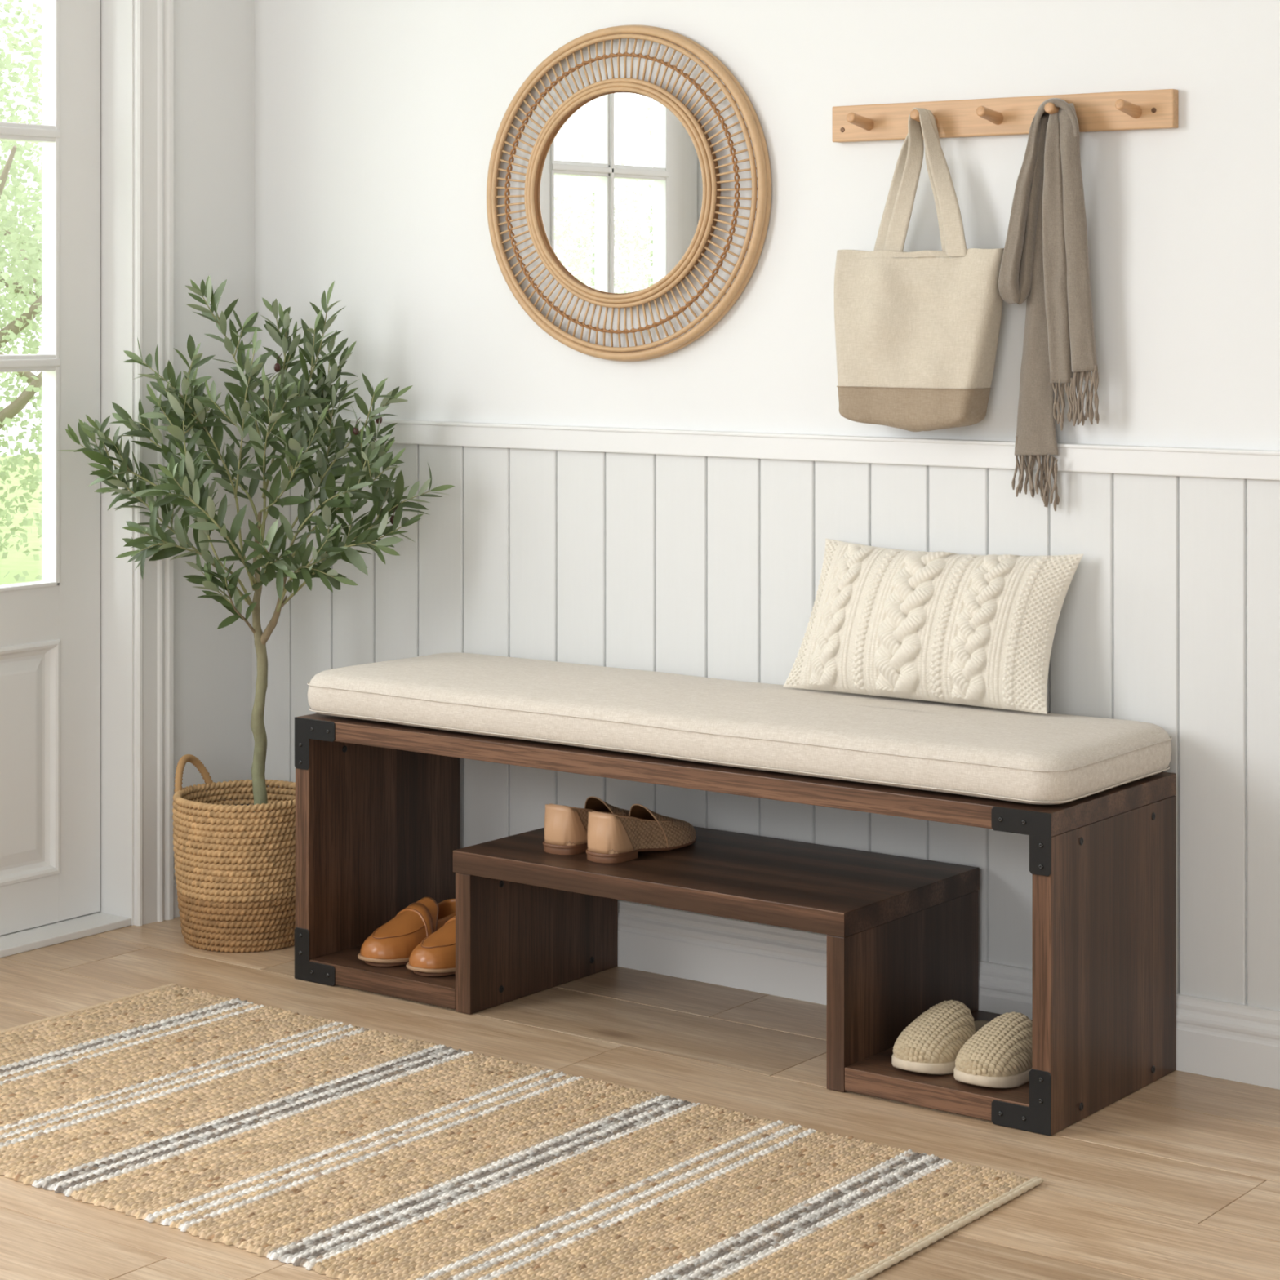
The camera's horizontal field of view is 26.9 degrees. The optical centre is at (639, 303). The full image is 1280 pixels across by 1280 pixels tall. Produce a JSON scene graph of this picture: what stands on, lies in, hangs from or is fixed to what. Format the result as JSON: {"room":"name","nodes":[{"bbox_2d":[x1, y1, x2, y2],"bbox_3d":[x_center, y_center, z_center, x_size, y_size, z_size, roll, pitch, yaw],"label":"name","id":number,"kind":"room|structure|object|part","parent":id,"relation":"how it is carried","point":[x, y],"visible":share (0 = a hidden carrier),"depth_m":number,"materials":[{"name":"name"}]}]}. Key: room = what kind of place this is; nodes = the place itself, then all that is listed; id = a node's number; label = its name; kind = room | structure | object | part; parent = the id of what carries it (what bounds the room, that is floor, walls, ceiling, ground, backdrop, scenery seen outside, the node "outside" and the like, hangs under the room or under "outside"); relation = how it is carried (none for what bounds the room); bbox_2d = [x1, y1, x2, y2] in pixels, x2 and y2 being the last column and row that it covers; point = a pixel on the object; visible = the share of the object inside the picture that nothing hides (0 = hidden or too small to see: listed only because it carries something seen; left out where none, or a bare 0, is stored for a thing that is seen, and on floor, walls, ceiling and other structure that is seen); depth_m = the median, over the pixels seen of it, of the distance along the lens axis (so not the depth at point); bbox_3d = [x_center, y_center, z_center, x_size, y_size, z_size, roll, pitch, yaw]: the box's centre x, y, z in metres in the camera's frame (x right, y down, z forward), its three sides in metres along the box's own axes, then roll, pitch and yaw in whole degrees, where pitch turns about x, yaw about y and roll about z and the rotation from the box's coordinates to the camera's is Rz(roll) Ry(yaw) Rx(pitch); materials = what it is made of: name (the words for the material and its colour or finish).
{"room":"home entryway","nodes":[
{"label":"home entryway","id":0,"kind":"room"},
{"bbox_2d":[0,453,42,585],"bbox_3d":[-7.627,1.345,7.876,13.840,0.130,28.000,0,0,37],"label":"grass","id":1,"kind":"structure","parent":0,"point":[16,562],"depth_m":14.85,"materials":[{"name":"green plant"}]},
{"bbox_2d":[0,0,42,584],"bbox_3d":[-2.353,-0.192,9.036,2.488,2.958,2.384,0,0,-18],"label":"tree","id":2,"kind":"object","parent":1,"relation":"on","point":[8,333],"visible":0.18,"depth_m":8.93,"materials":[{"name":"green plant"}]},
{"bbox_2d":[0,8,42,458],"bbox_3d":[-2.445,-0.274,12.306,3.222,3.121,2.952,0,0,19],"label":"tree","id":3,"kind":"object","parent":1,"relation":"on","point":[26,375],"visible":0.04,"depth_m":11.88,"materials":[{"name":"green plant"}]},
{"bbox_2d":[173,0,254,856],"bbox_3d":[-2.353,-0.175,3.222,0.140,2.730,5.150,0,0,37],"label":"wall","id":4,"kind":"structure","parent":0,"point":[214,40],"depth_m":5.16,"materials":[{"name":"paint"}]},
{"bbox_2d":[0,0,100,935],"bbox_3d":[-1.223,0.109,4.782,0.049,2.069,0.646,0,0,37],"label":"door","id":5,"kind":"structure","parent":4,"relation":"in","point":[50,628],"depth_m":4.96,"materials":[{"name":"paint"}]},
{"bbox_3d":[-1.210,0.838,4.775,0.016,0.435,0.441,0,0,37],"label":"panel","id":6,"kind":"part","parent":5,"relation":"part of","materials":[{"name":"paint"}]},
{"bbox_2d":[99,0,133,925],"bbox_3d":[-1.406,0.107,4.488,0.144,2.105,1.362,0,0,37],"label":"trim","id":7,"kind":"structure","parent":4,"relation":"attached to","point":[117,16],"depth_m":5.01,"materials":[{"name":"paint"}]},
{"bbox_2d":[133,0,173,925],"bbox_3d":[-1.341,0.067,4.440,0.025,2.186,1.514,0,0,37],"label":"trim","id":8,"kind":"structure","parent":4,"relation":"attached to","point":[153,19],"depth_m":5.00,"materials":[{"name":"paint"}]},
{"bbox_2d":[173,856,180,918],"bbox_3d":[-0.827,1.104,5.134,0.018,0.112,0.212,0,0,37],"label":"baseboard","id":9,"kind":"structure","parent":4,"relation":"attached to","point":[175,909],"depth_m":5.05,"materials":[{"name":"paint"}]},
{"bbox_2d":[544,804,587,845],"bbox_3d":[-0.125,0.848,4.367,0.071,0.063,0.056,0,0,37],"label":"heels","id":10,"kind":"structure","parent":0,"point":[562,824],"depth_m":4.34,"materials":[{"name":"leather"}]},
{"bbox_2d":[586,811,634,853],"bbox_3d":[-0.054,0.848,4.301,0.071,0.063,0.056,0,0,39],"label":"heels","id":11,"kind":"structure","parent":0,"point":[606,833],"depth_m":4.28,"materials":[{"name":"leather"}]},
{"bbox_2d":[0,916,1279,1279],"bbox_3d":[-0.257,1.175,1.667,5.320,0.030,5.165,0,0,37],"label":"floor","id":12,"kind":"structure","parent":0,"point":[1177,1177],"depth_m":3.80,"materials":[{"name":"brown wood"}]},
{"bbox_2d":[0,911,131,957],"bbox_3d":[-1.414,1.153,4.495,0.162,0.014,1.340,0,0,37],"label":"threshold","id":13,"kind":"object","parent":12,"relation":"on","point":[27,940],"depth_m":4.88,"materials":[{"name":"paint"}]},
{"bbox_2d":[172,754,295,952],"bbox_3d":[-0.724,0.997,4.886,0.276,0.324,0.263,0,0,37],"label":"woven basket","id":14,"kind":"object","parent":12,"relation":"on","point":[263,841],"visible":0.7,"depth_m":4.77,"materials":[{"name":"wicker"}]},
{"bbox_3d":[-0.832,0.885,4.946,0.034,0.102,0.110,0,0,29],"label":"handle","id":15,"kind":"part","parent":14,"relation":"part of","materials":[{"name":"wicker"}]},
{"bbox_2d":[61,275,454,933],"bbox_3d":[-0.700,0.547,4.836,0.636,1.202,0.402,0,0,37],"label":"tree","id":16,"kind":"object","parent":14,"relation":"in","point":[185,476],"visible":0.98,"depth_m":4.82,"materials":[{"name":"green plant"}]},
{"bbox_3d":[-0.720,1.040,4.882,0.202,0.216,0.202,0,0,37],"label":"pot","id":17,"kind":"part","parent":16,"relation":"part of","materials":[{"name":"brown wicker"}]},
{"bbox_2d":[0,982,1043,1279],"bbox_3d":[-0.374,1.155,3.700,1.688,0.009,0.841,0,0,37],"label":"jute rug","id":18,"kind":"object","parent":12,"relation":"on","point":[335,1149],"visible":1,"depth_m":3.60,"materials":[{"name":"beige wicker"}]},
{"bbox_2d":[294,713,1176,1135],"bbox_3d":[0.109,0.934,4.314,1.456,0.449,0.402,0,0,37],"label":"storage bench","id":19,"kind":"object","parent":12,"relation":"on","point":[378,803],"visible":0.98,"depth_m":4.13,"materials":[{"name":"brown wood"}]},
{"bbox_3d":[-0.461,0.951,4.742,0.032,0.416,0.398,0,0,37],"label":"panel","id":20,"kind":"part","parent":19,"relation":"part of","materials":[{"name":"brown wood"}]},
{"bbox_2d":[357,897,455,966],"bbox_3d":[-0.382,1.076,4.622,0.098,0.091,0.273,0,0,37],"label":"loafer","id":21,"kind":"object","parent":19,"relation":"on","point":[392,944],"visible":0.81,"depth_m":4.56,"materials":[{"name":"leather"}]},
{"bbox_2d":[406,915,455,976],"bbox_3d":[-0.294,1.076,4.556,0.098,0.091,0.273,0,0,37],"label":"loafer","id":22,"kind":"object","parent":19,"relation":"on","point":[435,956],"visible":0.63,"depth_m":4.46,"materials":[{"name":"brown leather"}]},
{"bbox_3d":[-0.171,1.045,4.526,0.032,0.228,0.398,0,0,37],"label":"divider panel","id":23,"kind":"part","parent":19,"relation":"part of","materials":[{"name":"brown wood"}]},
{"bbox_2d":[542,796,630,854],"bbox_3d":[-0.067,0.856,4.440,0.089,0.078,0.244,0,0,33],"label":"shoe","id":24,"kind":"object","parent":19,"relation":"on","point":[566,827],"visible":0.56,"depth_m":4.35,"materials":[{"name":"leather"}]},
{"bbox_2d":[586,804,696,863],"bbox_3d":[0.007,0.856,4.372,0.089,0.078,0.244,0,0,35],"label":"shoe","id":25,"kind":"object","parent":19,"relation":"on","point":[612,838],"visible":1,"depth_m":4.31,"materials":[{"name":"leather"}]},
{"bbox_2d":[306,652,1172,804],"bbox_3d":[0.115,0.665,4.313,1.462,0.084,0.403,0,0,37],"label":"bench cushion","id":26,"kind":"object","parent":19,"relation":"on","point":[1029,757],"visible":0.99,"depth_m":4.10,"materials":[{"name":"fabric"}]},
{"bbox_2d":[782,537,1083,714],"bbox_3d":[0.451,0.505,4.227,0.499,0.238,0.140,0,0,37],"label":"knit pillow","id":27,"kind":"object","parent":26,"relation":"on","point":[945,627],"visible":1,"depth_m":4.17,"materials":[{"name":"beige fabric"}]},
{"bbox_3d":[0.407,1.045,4.095,0.031,0.228,0.398,0,0,37],"label":"divider panel","id":28,"kind":"part","parent":19,"relation":"part of","materials":[{"name":"brown wood"}]},
{"bbox_2d":[891,1000,990,1074],"bbox_3d":[0.465,1.081,3.989,0.101,0.082,0.265,0,0,33],"label":"slipper","id":29,"kind":"object","parent":19,"relation":"on","point":[931,1043],"visible":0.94,"depth_m":3.91,"materials":[{"name":"fabric"}]},
{"bbox_2d":[953,1011,1031,1088],"bbox_3d":[0.548,1.081,3.921,0.101,0.082,0.265,0,0,33],"label":"slipper","id":30,"kind":"object","parent":19,"relation":"on","point":[998,1055],"visible":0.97,"depth_m":3.84,"materials":[{"name":"fabric"}]},
{"bbox_3d":[0.680,0.951,3.890,0.030,0.416,0.398,0,0,37],"label":"panel","id":31,"kind":"part","parent":19,"relation":"part of","materials":[{"name":"brown wood"}]},
{"bbox_2d":[254,0,1279,450],"bbox_3d":[1.307,-0.175,3.778,5.340,2.730,0.120,0,0,37],"label":"wall","id":32,"kind":"structure","parent":0,"point":[377,122],"depth_m":4.51,"materials":[{"name":"paint"}]},
{"bbox_2d":[486,24,771,361],"bbox_3d":[-0.033,-0.194,4.678,0.615,0.590,0.036,0,0,37],"label":"round mirror","id":33,"kind":"object","parent":32,"relation":"attached to","point":[622,190],"visible":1,"depth_m":4.66,"materials":[{"name":"wicker"}]},
{"bbox_2d":[537,91,702,294],"bbox_3d":[-0.034,-0.194,4.677,0.370,0.355,0.008,0,0,37],"label":"mirror glass","id":34,"kind":"object","parent":33,"relation":"attached to","point":[620,174],"depth_m":4.67,"materials":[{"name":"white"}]},
{"bbox_2d":[246,415,1279,479],"bbox_3d":[1.320,0.239,3.679,5.200,0.043,0.023,0,0,37],"label":"trim","id":35,"kind":"structure","parent":32,"relation":"attached to","point":[1262,464],"depth_m":4.42,"materials":[{"name":"paint"}]},
{"bbox_2d":[251,437,1279,1010],"bbox_3d":[1.324,0.655,3.685,5.200,0.810,0.008,0,0,37],"label":"wainscoting","id":36,"kind":"structure","parent":32,"relation":"attached to","point":[705,566],"depth_m":4.47,"materials":[{"name":"paint"}]},
{"bbox_2d":[617,899,1279,1089],"bbox_3d":[1.320,1.104,3.679,5.200,0.112,0.024,0,0,37],"label":"baseboard","id":37,"kind":"structure","parent":32,"relation":"attached to","point":[1215,1038],"depth_m":4.45,"materials":[{"name":"paint"}]},
{"bbox_2d":[832,88,1177,142],"bbox_3d":[0.551,-0.297,4.218,0.613,0.059,0.077,0,0,37],"label":"peg rail","id":38,"kind":"object","parent":32,"relation":"attached to","point":[1146,109],"visible":0.99,"depth_m":4.22,"materials":[{"name":"brown wood"}]},
{"bbox_2d":[834,107,1004,431],"bbox_3d":[0.440,-0.055,4.266,0.306,0.517,0.084,0,0,37],"label":"tote bag","id":39,"kind":"object","parent":38,"relation":"hanging from","point":[917,333],"visible":0.99,"depth_m":4.25,"materials":[{"name":"fabric"}]},
{"bbox_3d":[0.435,0.169,4.269,0.249,0.070,0.083,0,0,37],"label":"panel","id":40,"kind":"part","parent":39,"relation":"part of","materials":[{"name":"beige fabric"}]},
{"bbox_2d":[998,97,1098,511],"bbox_3d":[0.637,0.001,4.143,0.161,0.643,0.066,0,0,37],"label":"scarf","id":41,"kind":"object","parent":38,"relation":"hanging from","point":[1045,260],"visible":1,"depth_m":4.13,"materials":[{"name":"fabric"}]}
]}

